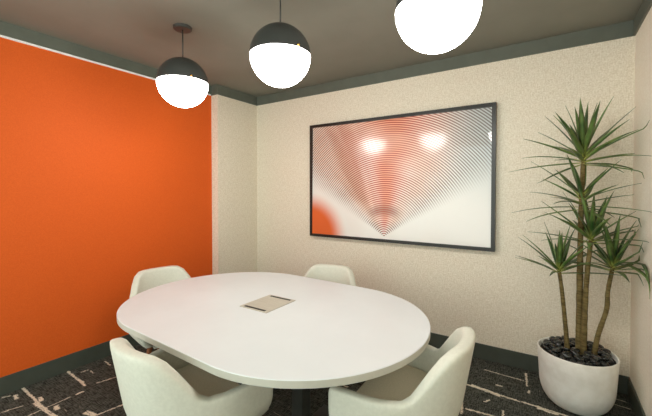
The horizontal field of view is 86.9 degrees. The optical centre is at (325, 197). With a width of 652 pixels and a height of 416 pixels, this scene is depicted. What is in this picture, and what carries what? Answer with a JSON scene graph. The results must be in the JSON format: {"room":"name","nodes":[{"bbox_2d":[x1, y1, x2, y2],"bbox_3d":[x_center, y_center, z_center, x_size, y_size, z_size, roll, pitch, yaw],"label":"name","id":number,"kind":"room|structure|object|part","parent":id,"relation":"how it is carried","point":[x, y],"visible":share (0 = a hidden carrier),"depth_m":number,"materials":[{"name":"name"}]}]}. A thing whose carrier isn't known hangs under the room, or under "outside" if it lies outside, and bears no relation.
{"room":"meeting room","nodes":[
{"label":"meeting room","id":0,"kind":"room"},
{"bbox_2d":[0,37,211,377],"bbox_3d":[-2.192,0.079,2.689,0.120,2.637,4.300,1,1,33],"label":"wall","id":1,"kind":"structure","parent":0,"point":[104,180],"depth_m":2.86,"materials":[{"name":"orange paint"}]},
{"bbox_2d":[0,334,138,395],"bbox_3d":[-2.050,1.331,2.812,0.012,0.130,2.720,1,1,33],"label":"baseboard","id":2,"kind":"structure","parent":1,"relation":"attached to","point":[18,380],"depth_m":2.69,"materials":[{"name":"grey paint"}]},
{"bbox_2d":[0,21,210,93],"bbox_3d":[-2.307,-1.185,2.363,0.018,0.096,3.670,1,1,33],"label":"trim","id":3,"kind":"structure","parent":1,"relation":"attached to","point":[6,29],"depth_m":2.77,"materials":[{"name":"grey paint"}]},
{"bbox_2d":[0,35,210,95],"bbox_3d":[-2.310,-1.130,2.366,0.010,0.014,3.669,1,1,33],"label":"trim","id":4,"kind":"structure","parent":1,"relation":"attached to","point":[2,36],"depth_m":2.78,"materials":[{"name":"white paint"}]},
{"bbox_2d":[211,84,256,105],"bbox_3d":[-1.095,-1.214,4.132,0.116,0.108,0.618,1,1,33],"label":"trim","id":5,"kind":"structure","parent":1,"relation":"attached to","point":[216,89],"depth_m":4.03,"materials":[{"name":"grey paint"}]},
{"bbox_2d":[211,95,256,274],"bbox_3d":[-1.093,0.050,4.170,0.104,2.637,0.618,1,1,33],"label":"wall pier","id":6,"kind":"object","parent":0,"point":[233,122],"visible":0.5,"depth_m":4.07,"materials":[{"name":"beige paint"}]},
{"bbox_2d":[0,344,634,415],"bbox_3d":[-0.580,1.468,1.665,3.969,0.100,4.540,1,1,33],"label":"floor","id":7,"kind":"structure","parent":0,"point":[492,388],"depth_m":2.42,"materials":[{"name":"grey carpet"}]},
{"bbox_2d":[129,266,190,353],"bbox_3d":[-1.240,0.997,2.747,0.552,0.800,0.683,1,2,44],"label":"tub chair","id":8,"kind":"object","parent":7,"relation":"on","point":[144,280],"visible":0.2,"depth_m":2.83,"materials":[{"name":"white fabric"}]},
{"bbox_3d":[-1.375,1.217,2.685,0.075,0.321,0.043,0,1,-1],"label":"leg","id":9,"kind":"part","parent":8,"relation":"part of","materials":[{"name":"brown wood"}]},
{"bbox_2d":[110,338,272,415],"bbox_3d":[-0.678,1.019,1.625,0.683,0.800,0.552,1,1,37],"label":"tub chair","id":10,"kind":"object","parent":7,"relation":"on","point":[159,382],"visible":0.85,"depth_m":1.40,"materials":[{"name":"beige fabric"}]},
{"bbox_2d":[176,364,239,395],"bbox_3d":[-0.650,0.978,1.662,0.548,0.079,0.399,1,1,37],"label":"seat cushion","id":11,"kind":"object","parent":10,"relation":"on","point":[205,383],"depth_m":1.75,"materials":[{"name":"beige fabric"}]},
{"bbox_2d":[117,272,430,415],"bbox_3d":[-0.364,1.038,2.156,1.976,0.740,1.350,1,1,35],"label":"conference table","id":12,"kind":"object","parent":7,"relation":"on","point":[333,334],"visible":0.94,"depth_m":1.80,"materials":[{"name":"white laminate"}]},
{"bbox_2d":[240,295,295,312],"bbox_3d":[-0.364,0.665,2.166,0.220,0.005,0.276,1,1,33],"label":"port","id":13,"kind":"object","parent":12,"relation":"on","point":[266,304],"visible":1,"depth_m":2.15,"materials":[{"name":"metal"}]},
{"bbox_3d":[-0.143,1.072,2.001,0.076,0.651,0.080,1,1,35],"label":"post","id":14,"kind":"part","parent":12,"relation":"part of","materials":[{"name":"grey metal"}]},
{"bbox_3d":[-0.143,1.404,2.007,0.140,0.014,0.660,1,1,35],"label":"plate","id":15,"kind":"part","parent":12,"relation":"part of","materials":[{"name":"grey metal"}]},
{"bbox_2d":[304,264,355,285],"bbox_3d":[-0.032,0.996,2.805,0.683,0.800,0.552,0,1,21],"label":"tub chair","id":16,"kind":"object","parent":7,"relation":"on","point":[342,274],"visible":0.11,"depth_m":2.99,"materials":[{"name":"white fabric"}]},
{"bbox_2d":[328,327,475,415],"bbox_3d":[0.412,1.018,1.652,0.552,0.800,0.683,1,1,31],"label":"tub chair","id":17,"kind":"object","parent":7,"relation":"on","point":[434,383],"visible":0.73,"depth_m":1.43,"materials":[{"name":"white fabric"}]},
{"bbox_2d":[357,365,427,400],"bbox_3d":[0.372,0.978,1.676,0.399,0.079,0.548,1,1,31],"label":"seat cushion","id":18,"kind":"object","parent":17,"relation":"on","point":[397,385],"depth_m":1.73,"materials":[{"name":"beige fabric"}]},
{"bbox_2d":[511,96,651,415],"bbox_3d":[1.630,0.384,2.297,0.728,2.042,0.758,1,1,33],"label":"potted plant","id":19,"kind":"object","parent":7,"relation":"on","point":[584,390],"visible":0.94,"depth_m":2.23,"materials":[{"name":"green plant"}]},
{"bbox_2d":[543,345,550,349],"bbox_3d":[1.531,1.040,2.380,0.049,0.034,0.051,0,1,-14],"label":"pebble","id":20,"kind":"object","parent":19,"relation":"on","point":[546,347],"visible":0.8,"depth_m":2.37,"materials":[{"name":"black stone"}]},
{"bbox_3d":[1.617,0.350,2.349,0.584,0.351,0.568,0,1,14],"label":"crown","id":21,"kind":"part","parent":19,"relation":"part of","materials":[{"name":"green plant"}]},
{"bbox_2d":[567,357,576,362],"bbox_3d":[1.575,1.043,2.204,0.059,0.031,0.057,0,1,-3],"label":"pebble","id":22,"kind":"object","parent":19,"relation":"on","point":[572,359],"visible":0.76,"depth_m":2.19,"materials":[{"name":"black stone"}]},
{"bbox_2d":[561,351,571,357],"bbox_3d":[1.559,1.018,2.229,0.056,0.030,0.041,1,1,42],"label":"pebble","id":23,"kind":"object","parent":22,"relation":"on","point":[566,354],"visible":1,"depth_m":2.22,"materials":[{"name":"black stone"}]},
{"bbox_3d":[1.691,1.219,2.328,0.450,0.372,0.450,1,1,33],"label":"planter","id":24,"kind":"part","parent":19,"relation":"part of","materials":[{"name":"white ceramic"}]},
{"bbox_3d":[1.627,-0.369,2.284,0.718,0.536,0.757,1,1,33],"label":"crown","id":25,"kind":"part","parent":19,"relation":"part of","materials":[{"name":"green plant"}]},
{"bbox_3d":[1.639,-0.061,2.292,0.695,0.508,0.712,1,1,33],"label":"crown","id":26,"kind":"part","parent":19,"relation":"part of","materials":[{"name":"green plant"}]},
{"bbox_2d":[585,361,593,365],"bbox_3d":[1.653,1.044,2.164,0.056,0.029,0.040,0,1,-9],"label":"pebble","id":27,"kind":"object","parent":19,"relation":"on","point":[588,363],"visible":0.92,"depth_m":2.15,"materials":[{"name":"black stone"}]},
{"bbox_3d":[1.685,0.125,2.279,0.602,0.417,0.659,1,1,33],"label":"crown","id":28,"kind":"part","parent":19,"relation":"part of","materials":[{"name":"green plant"}]},
{"bbox_2d":[590,355,601,359],"bbox_3d":[1.722,1.020,2.192,0.049,0.036,0.058,-1,2,-42],"label":"pebble","id":29,"kind":"object","parent":19,"relation":"on","point":[591,356],"visible":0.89,"depth_m":2.17,"materials":[{"name":"black stone"}]},
{"bbox_3d":[1.762,0.326,2.255,0.459,0.457,0.679,1,1,33],"label":"crown","id":30,"kind":"part","parent":19,"relation":"part of","materials":[{"name":"green plant"}]},
{"bbox_2d":[599,360,609,366],"bbox_3d":[1.750,1.044,2.166,0.052,0.024,0.060,0,1,17],"label":"pebble","id":31,"kind":"object","parent":19,"relation":"on","point":[603,363],"visible":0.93,"depth_m":2.15,"materials":[{"name":"black stone"}]},
{"bbox_3d":[1.804,1.043,2.195,0.052,0.032,0.053,7,-13,-13],"label":"pebble","id":32,"kind":"object","parent":19,"relation":"on","visible":0},
{"bbox_2d":[601,353,611,358],"bbox_3d":[1.806,1.018,2.212,0.058,0.031,0.039,0,1,-2],"label":"pebble","id":33,"kind":"object","parent":32,"relation":"on","point":[602,354],"visible":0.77,"depth_m":2.21,"materials":[{"name":"black stone"}]},
{"label":"pebble","id":34,"kind":"object","parent":19,"relation":"on","visible":0},
{"bbox_2d":[574,355,584,360],"bbox_3d":[1.606,1.020,2.183,0.045,0.024,0.056,-1,1,-40],"label":"pebble","id":35,"kind":"object","parent":34,"relation":"on","point":[580,358],"visible":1,"depth_m":2.17,"materials":[{"name":"black stone"}]},
{"label":"pebble","id":36,"kind":"object","parent":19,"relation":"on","visible":0},
{"bbox_2d":[552,348,560,351],"bbox_3d":[1.534,1.017,2.290,0.056,0.024,0.045,0,1,0],"label":"pebble","id":37,"kind":"object","parent":36,"relation":"on","point":[553,349],"visible":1,"depth_m":2.28,"materials":[{"name":"black stone"}]},
{"label":"pebble","id":38,"kind":"object","parent":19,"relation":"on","visible":0},
{"bbox_2d":[590,357,597,362],"bbox_3d":[1.682,1.019,2.160,0.062,0.027,0.042,-1,2,-44],"label":"pebble","id":39,"kind":"object","parent":38,"relation":"on","point":[593,359],"visible":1,"depth_m":2.15,"materials":[{"name":"black stone"}]},
{"label":"pebble","id":40,"kind":"object","parent":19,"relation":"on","visible":0},
{"bbox_2d":[582,354,589,358],"bbox_3d":[1.662,1.017,2.203,0.049,0.028,0.046,0,1,9],"label":"pebble","id":41,"kind":"object","parent":40,"relation":"on","point":[585,356],"visible":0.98,"depth_m":2.19,"materials":[{"name":"black stone"}]},
{"label":"pebble","id":42,"kind":"object","parent":19,"relation":"on","visible":0},
{"bbox_2d":[570,349,579,355],"bbox_3d":[1.624,1.014,2.243,0.051,0.038,0.056,0,1,15],"label":"pebble","id":43,"kind":"object","parent":42,"relation":"on","point":[574,352],"visible":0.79,"depth_m":2.23,"materials":[{"name":"black stone"}]},
{"bbox_3d":[1.574,1.037,2.381,0.050,0.030,0.063,-13,-10,26],"label":"pebble","id":44,"kind":"object","parent":19,"relation":"on","visible":0},
{"bbox_2d":[554,340,562,345],"bbox_3d":[1.608,1.011,2.383,0.046,0.038,0.051,0,1,6],"label":"pebble","id":45,"kind":"object","parent":44,"relation":"on","point":[557,343],"visible":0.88,"depth_m":2.37,"materials":[{"name":"black stone"}]},
{"bbox_3d":[1.841,1.041,2.275,0.052,0.032,0.053,2,11,29],"label":"pebble","id":46,"kind":"object","parent":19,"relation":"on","visible":0},
{"bbox_2d":[601,348,610,353],"bbox_3d":[1.855,1.020,2.280,0.053,0.033,0.057,1,1,41],"label":"pebble","id":47,"kind":"object","parent":46,"relation":"on","point":[605,350],"visible":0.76,"depth_m":2.27,"materials":[{"name":"black stone"}]},
{"label":"pebble","id":48,"kind":"object","parent":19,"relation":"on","visible":0},
{"bbox_2d":[584,351,593,355],"bbox_3d":[1.705,1.014,2.231,0.056,0.025,0.044,1,1,38],"label":"pebble","id":49,"kind":"object","parent":48,"relation":"on","point":[589,353],"visible":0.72,"depth_m":2.23,"materials":[{"name":"black stone"}]},
{"bbox_2d":[0,0,642,96],"bbox_3d":[-0.580,-1.269,1.611,3.969,0.100,4.540,1,1,33],"label":"ceiling","id":50,"kind":"structure","parent":0,"point":[346,39],"depth_m":2.50,"materials":[{"name":"paint"}]},
{"bbox_2d":[156,23,208,107],"bbox_3d":[-1.038,-0.947,2.502,0.357,0.578,0.350,1,1,33],"label":"pendant light","id":51,"kind":"object","parent":50,"relation":"hanging from","point":[182,82],"visible":1,"depth_m":2.39,"materials":[{"name":"glass"}]},
{"bbox_3d":[-1.041,-0.745,2.507,0.350,0.174,0.350,1,1,33],"label":"glass globe","id":52,"kind":"part","parent":51,"relation":"part of","materials":[{"name":"white glass"}]},
{"bbox_3d":[-1.041,-0.923,2.504,0.352,0.180,0.352,1,1,33],"label":"lamp shade","id":53,"kind":"part","parent":51,"relation":"part of","materials":[{"name":"metal"}]},
{"bbox_2d":[249,0,310,87],"bbox_3d":[-0.262,-0.936,1.995,0.357,0.580,0.350,1,1,33],"label":"pendant light","id":54,"kind":"object","parent":50,"relation":"hanging from","point":[280,54],"visible":1,"depth_m":1.87,"materials":[{"name":"glass"}]},
{"bbox_3d":[-0.265,-0.911,1.998,0.352,0.180,0.352,1,1,33],"label":"lamp shade","id":55,"kind":"part","parent":54,"relation":"part of","materials":[{"name":"metal"}]},
{"bbox_3d":[-0.265,-0.733,2.001,0.350,0.174,0.350,1,1,33],"label":"glass globe","id":56,"kind":"part","parent":54,"relation":"part of","materials":[{"name":"white glass"}]},
{"bbox_2d":[395,0,481,53],"bbox_3d":[0.477,-0.921,1.466,0.357,0.589,0.350,1,1,33],"label":"pendant light","id":57,"kind":"object","parent":50,"relation":"hanging from","point":[427,26],"visible":1,"depth_m":1.38,"materials":[{"name":"glass"}]},
{"bbox_3d":[0.474,-0.892,1.468,0.352,0.180,0.352,1,1,33],"label":"lamp shade","id":58,"kind":"part","parent":57,"relation":"part of","materials":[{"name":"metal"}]},
{"bbox_2d":[257,36,635,376],"bbox_3d":[0.627,0.064,3.489,3.969,2.637,0.120,1,1,33],"label":"wall","id":59,"kind":"structure","parent":0,"point":[509,302],"depth_m":2.86,"materials":[{"name":"beige paint"}]},
{"bbox_2d":[310,102,496,251],"bbox_3d":[0.622,-0.177,3.384,1.891,1.240,0.050,1,1,33],"label":"framed picture","id":60,"kind":"object","parent":59,"relation":"attached to","point":[423,178],"visible":1,"depth_m":3.26},
{"bbox_2d":[257,20,635,105],"bbox_3d":[0.634,-1.199,3.381,3.625,0.108,0.012,1,1,33],"label":"trim","id":61,"kind":"structure","parent":59,"relation":"attached to","point":[623,29],"depth_m":2.96,"materials":[{"name":"grey paint"}]},
{"bbox_2d":[428,333,629,394],"bbox_3d":[0.634,1.319,3.430,3.625,0.130,0.012,1,1,33],"label":"baseboard","id":62,"kind":"structure","parent":59,"relation":"attached to","point":[520,360],"depth_m":2.86,"materials":[{"name":"grey paint"}]},
{"bbox_2d":[630,7,651,415],"bbox_3d":[1.032,0.120,0.587,0.120,2.637,4.300,1,1,33],"label":"wall","id":63,"kind":"structure","parent":0,"point":[641,305],"depth_m":2.15,"materials":[{"name":"beige paint"}]},
{"bbox_2d":[627,377,645,415],"bbox_3d":[0.973,1.373,0.643,0.012,0.130,4.288,1,1,33],"label":"baseboard","id":64,"kind":"structure","parent":63,"relation":"attached to","point":[636,405],"depth_m":2.24,"materials":[{"name":"grey paint"}]},
{"bbox_2d":[634,0,651,34],"bbox_3d":[0.973,-1.145,0.594,0.012,0.108,4.288,1,1,33],"label":"trim","id":65,"kind":"structure","parent":63,"relation":"attached to","point":[646,5],"depth_m":2.19,"materials":[{"name":"grey paint"}]}
]}

